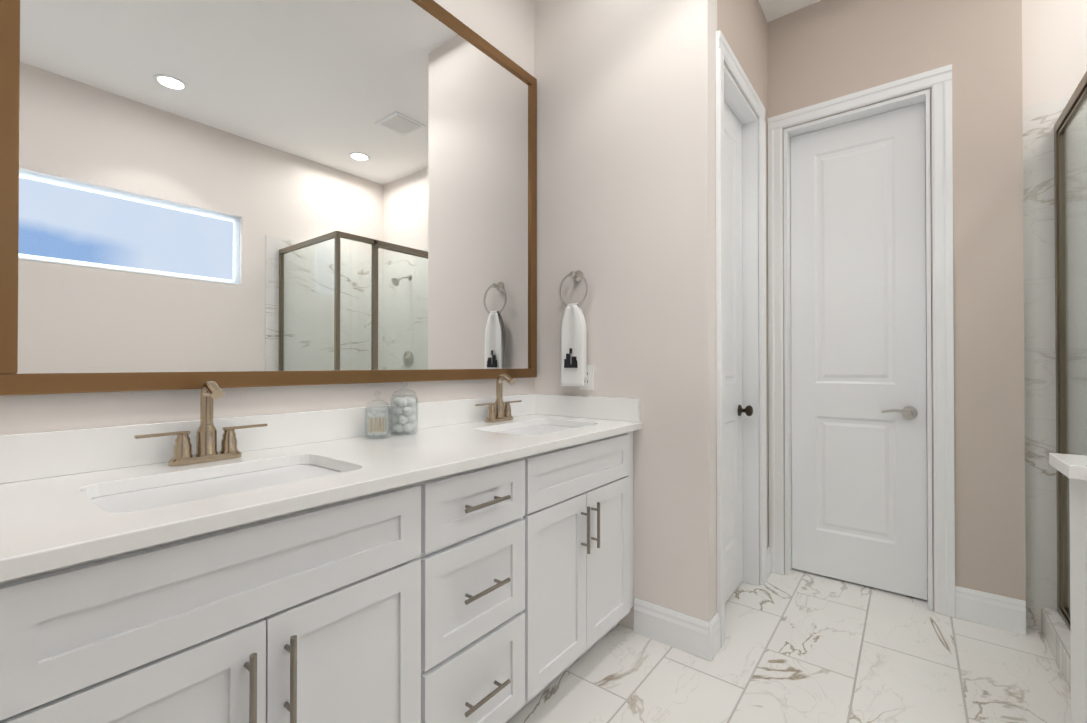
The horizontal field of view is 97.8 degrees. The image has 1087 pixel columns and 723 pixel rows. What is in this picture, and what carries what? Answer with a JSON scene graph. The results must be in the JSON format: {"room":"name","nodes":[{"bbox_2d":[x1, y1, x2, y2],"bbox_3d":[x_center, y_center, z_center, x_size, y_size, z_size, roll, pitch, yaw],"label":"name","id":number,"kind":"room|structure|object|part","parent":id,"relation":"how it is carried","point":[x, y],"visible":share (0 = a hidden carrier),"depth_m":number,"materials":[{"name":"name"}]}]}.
{"room":"bathroom","nodes":[
{"label":"bathroom","id":0,"kind":"room"},
{"bbox_2d":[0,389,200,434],"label":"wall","id":1,"kind":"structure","parent":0,"point":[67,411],"depth_m":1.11,"materials":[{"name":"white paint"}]},
{"bbox_2d":[213,379,496,417],"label":"wall","id":2,"kind":"structure","parent":0,"point":[243,401],"depth_m":1.57,"materials":[{"name":"white paint"}]},
{"bbox_2d":[0,0,536,395],"bbox_3d":[-0.592,-0.675,1.679,0.028,1.500,1.791,0,0,38],"label":"framed mirror","id":3,"kind":"object","parent":2,"relation":"attached to","point":[196,194],"visible":0.98,"depth_m":1.38,"materials":[{"name":"brown mirror"}]},
{"bbox_2d":[434,0,534,76],"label":"wall","id":4,"kind":"structure","parent":0,"point":[506,28],"depth_m":2.24,"materials":[{"name":"white paint"}]},
{"bbox_2d":[535,0,716,629],"bbox_3d":[0.291,-0.373,2.222,0.999,3.080,0.120,0,0,38],"label":"wall","id":5,"kind":"structure","parent":0,"point":[626,157],"depth_m":2.03,"materials":[{"name":"white paint"}]},
{"bbox_2d":[0,394,535,481],"bbox_3d":[-0.613,0.208,1.653,0.020,0.100,1.878,0,0,38],"label":"backsplash","id":6,"kind":"structure","parent":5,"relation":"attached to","point":[44,454],"depth_m":1.18,"materials":[{"name":"white stone"}]},
{"bbox_2d":[559,270,587,386],"bbox_3d":[0.146,-0.158,2.214,0.165,0.545,0.066,0,0,38],"label":"towel ring","id":7,"kind":"object","parent":5,"relation":"attached to","point":[573,349],"visible":1,"depth_m":2.19,"materials":[{"name":"white fabric"}]},
{"bbox_2d":[560,303,585,386],"bbox_3d":[0.139,-0.078,2.204,0.130,0.385,0.031,0,0,38],"label":"towel","id":8,"kind":"object","parent":7,"relation":"hanging from","point":[573,324],"depth_m":2.19,"materials":[{"name":"white fabric"}]},
{"bbox_2d":[564,348,577,367],"bbox_3d":[0.126,-0.016,2.187,0.074,0.090,0.001,0,0,38],"label":"print","id":9,"kind":"object","parent":8,"relation":"attached to","point":[570,354],"depth_m":2.19,"materials":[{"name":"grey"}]},
{"bbox_2d":[580,365,593,389],"bbox_3d":[0.201,0.074,2.207,0.072,0.116,0.008,0,0,38],"label":"outlet","id":10,"kind":"object","parent":5,"relation":"attached to","point":[589,382],"visible":0.73,"depth_m":2.19,"materials":[{"name":"white plastic"}]},
{"bbox_2d":[536,394,639,421],"bbox_3d":[0.188,0.211,2.208,0.565,0.100,0.020,0,0,38],"label":"backsplash","id":11,"kind":"structure","parent":5,"relation":"attached to","point":[622,409],"depth_m":2.18,"materials":[{"name":"white stone"}]},
{"bbox_2d":[634,598,712,661],"bbox_3d":[0.524,1.094,1.945,0.332,0.140,0.014,0,0,38],"label":"baseboard","id":12,"kind":"structure","parent":5,"relation":"attached to","point":[681,631],"depth_m":1.93,"materials":[{"name":"white wood"}]},
{"bbox_2d":[717,0,768,584],"bbox_3d":[0.982,-0.372,2.395,0.120,3.080,1.000,0,0,38],"label":"wall","id":13,"kind":"structure","parent":0,"point":[742,26],"depth_m":2.46,"materials":[{"name":"beige paint"}]},
{"bbox_2d":[708,613,720,659],"bbox_3d":[0.680,1.093,1.884,0.014,0.140,0.108,0,0,38],"label":"baseboard","id":14,"kind":"structure","parent":13,"relation":"attached to","point":[716,635],"depth_m":1.88,"materials":[{"name":"white wood"}]},
{"bbox_2d":[716,30,766,647],"bbox_3d":[0.902,-0.095,2.272,0.136,2.519,0.762,0,0,38],"label":"hall door","id":15,"kind":"structure","parent":13,"relation":"in","point":[741,360],"depth_m":2.44,"materials":[{"name":"white wood"}]},
{"bbox_3d":[1.042,0.253,2.439,0.066,0.060,0.060,0,0,38],"label":"handle","id":16,"kind":"part","parent":15,"relation":"part of","materials":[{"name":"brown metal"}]},
{"bbox_2d":[767,547,770,577],"bbox_3d":[1.224,1.098,2.587,0.014,0.140,0.141,0,0,38],"label":"baseboard","id":17,"kind":"structure","parent":13,"relation":"attached to","point":[768,561],"depth_m":2.59,"materials":[{"name":"white wood"}]},
{"bbox_2d":[507,568,1070,722],"bbox_3d":[0.856,1.209,1.113,3.240,0.100,3.436,0,0,38],"label":"floor","id":18,"kind":"structure","parent":0,"point":[800,646],"depth_m":1.78,"materials":[{"name":"tile"}]},
{"bbox_2d":[0,426,641,722],"bbox_3d":[-0.374,0.724,1.477,0.608,0.874,1.858,0,0,38],"label":"bathroom vanity","id":19,"kind":"object","parent":18,"relation":"on","point":[463,561],"depth_m":1.00,"materials":[{"name":"white wood"}]},
{"bbox_2d":[0,414,641,569],"bbox_3d":[-0.386,0.272,1.476,0.595,0.030,1.878,0,0,38],"label":"countertop","id":20,"kind":"structure","parent":19,"relation":"on","point":[42,519],"depth_m":1.01,"materials":[{"name":"white stone"}]},
{"bbox_2d":[132,381,267,461],"bbox_3d":[-0.843,0.152,1.200,0.109,0.206,0.286,0,0,38],"label":"faucet","id":21,"kind":"object","parent":20,"relation":"on","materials":[{"name":"beige"}]},
{"bbox_2d":[88,458,351,513],"bbox_3d":[-0.684,0.345,1.050,0.360,0.147,0.516,0,0,38],"label":"sink","id":22,"kind":"object","parent":20,"relation":"in","point":[139,495],"depth_m":1.09,"materials":[{"name":"white ceramic"}]},
{"bbox_2d":[365,393,389,438],"bbox_3d":[-0.559,0.178,1.596,0.082,0.158,0.082,0,0,38],"label":"jar","id":23,"kind":"object","parent":20,"relation":"on","point":[379,433],"visible":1,"depth_m":1.58,"materials":[{"name":"clear glass"}]},
{"bbox_2d":[390,381,417,434],"bbox_3d":[-0.498,0.163,1.694,0.096,0.188,0.096,0,0,38],"label":"jar","id":24,"kind":"object","parent":20,"relation":"on","point":[405,422],"visible":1,"depth_m":1.67,"materials":[{"name":"clear glass"}]},
{"bbox_2d":[472,374,523,417],"bbox_3d":[-0.172,0.157,2.066,0.109,0.206,0.286,0,0,38],"label":"faucet","id":25,"kind":"object","parent":20,"relation":"on","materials":[{"name":"beige"}]},
{"bbox_2d":[496,422,579,433],"bbox_3d":[-0.019,0.351,1.907,0.360,0.147,0.515,0,0,38],"label":"sink","id":26,"kind":"object","parent":20,"relation":"in","point":[529,427],"depth_m":2.05,"materials":[{"name":"white ceramic"}]},
{"bbox_2d":[1041,71,1086,689],"bbox_3d":[2.240,0.070,1.323,1.038,2.180,1.056,0,0,38],"label":"shower enclosure","id":27,"kind":"object","parent":18,"relation":"on","point":[1055,627],"visible":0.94,"depth_m":1.94,"materials":[{"name":"glass"}]},
{"bbox_3d":[2.259,0.018,1.308,0.988,2.074,1.054,0,0,38],"label":"frame","id":28,"kind":"part","parent":27,"relation":"part of","materials":[{"name":"brown metal"}]},
{"bbox_3d":[2.242,0.024,1.300,0.944,2.006,0.994,0,0,38],"label":"glass","id":29,"kind":"part","parent":27,"relation":"part of","materials":[{"name":"clear glass"}]},
{"bbox_2d":[1049,453,1086,722],"bbox_3d":[1.879,0.712,0.950,1.160,0.892,0.220,0,0,38],"label":"wall","id":30,"kind":"structure","parent":18,"relation":"on","point":[1078,557],"depth_m":1.28,"materials":[{"name":"white"}]},
{"bbox_3d":[1.879,0.283,0.952,1.160,0.034,0.220,0,0,38],"label":"shower pony wall cap","id":31,"kind":"part","parent":30,"relation":"part of","materials":[{"name":"white stone"}]},
{"bbox_2d":[758,0,820,21],"bbox_3d":[0.856,-1.970,1.133,3.240,0.100,3.436,0,0,38],"label":"ceiling","id":32,"kind":"structure","parent":0,"point":[773,9],"depth_m":2.55,"materials":[{"name":"white paint"}]},
{"bbox_2d":[767,0,1025,610],"bbox_3d":[1.652,-0.372,2.432,1.135,3.080,0.120,0,0,38],"label":"wall","id":33,"kind":"structure","parent":0,"point":[822,51],"depth_m":2.13,"materials":[{"name":"beige paint"}]},
{"bbox_2d":[790,102,926,599],"bbox_3d":[1.635,-0.054,2.495,0.590,2.420,0.035,0,0,38],"label":"door","id":34,"kind":"structure","parent":33,"relation":"in","point":[858,366],"depth_m":2.46,"materials":[{"name":"white wood"}]},
{"bbox_2d":[767,64,954,617],"bbox_3d":[1.593,-0.097,2.441,0.782,2.526,0.104,0,0,38],"label":"door frame","id":35,"kind":"structure","parent":33,"relation":"in","point":[938,81],"depth_m":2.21,"materials":[{"name":"white wood"}]},
{"bbox_3d":[1.758,0.252,2.341,0.144,0.064,0.054,0,0,38],"label":"handle","id":36,"kind":"part","parent":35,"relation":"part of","materials":[{"name":"silver metal"}]},
{"bbox_2d":[955,586,1025,634],"bbox_3d":[1.968,1.095,2.091,0.228,0.140,0.014,0,0,38],"label":"baseboard","id":37,"kind":"structure","parent":33,"relation":"attached to","point":[994,610],"depth_m":2.08,"materials":[{"name":"white wood"}]},
{"bbox_2d":[925,185,927,577],"bbox_3d":[1.849,-0.370,2.773,1.030,3.080,0.060,0,0,38],"label":"door frame","id":38,"kind":"structure","parent":0,"point":[926,375],"depth_m":2.56,"materials":[{"name":"white paint"}]},
{"bbox_2d":[1022,0,1086,106],"bbox_3d":[2.653,-0.376,1.796,1.226,3.080,0.170,0,0,38],"label":"wall","id":39,"kind":"structure","parent":0,"point":[1054,49],"depth_m":2.05,"materials":[{"name":"white paint"}]},
{"bbox_2d":[1022,96,1086,629],"bbox_3d":[2.550,0.018,1.759,1.105,2.290,0.010,0,0,38],"label":"wall tiles","id":40,"kind":"structure","parent":39,"relation":"attached to","point":[1039,120],"depth_m":2.05,"materials":[{"name":"white tile"}]}
]}

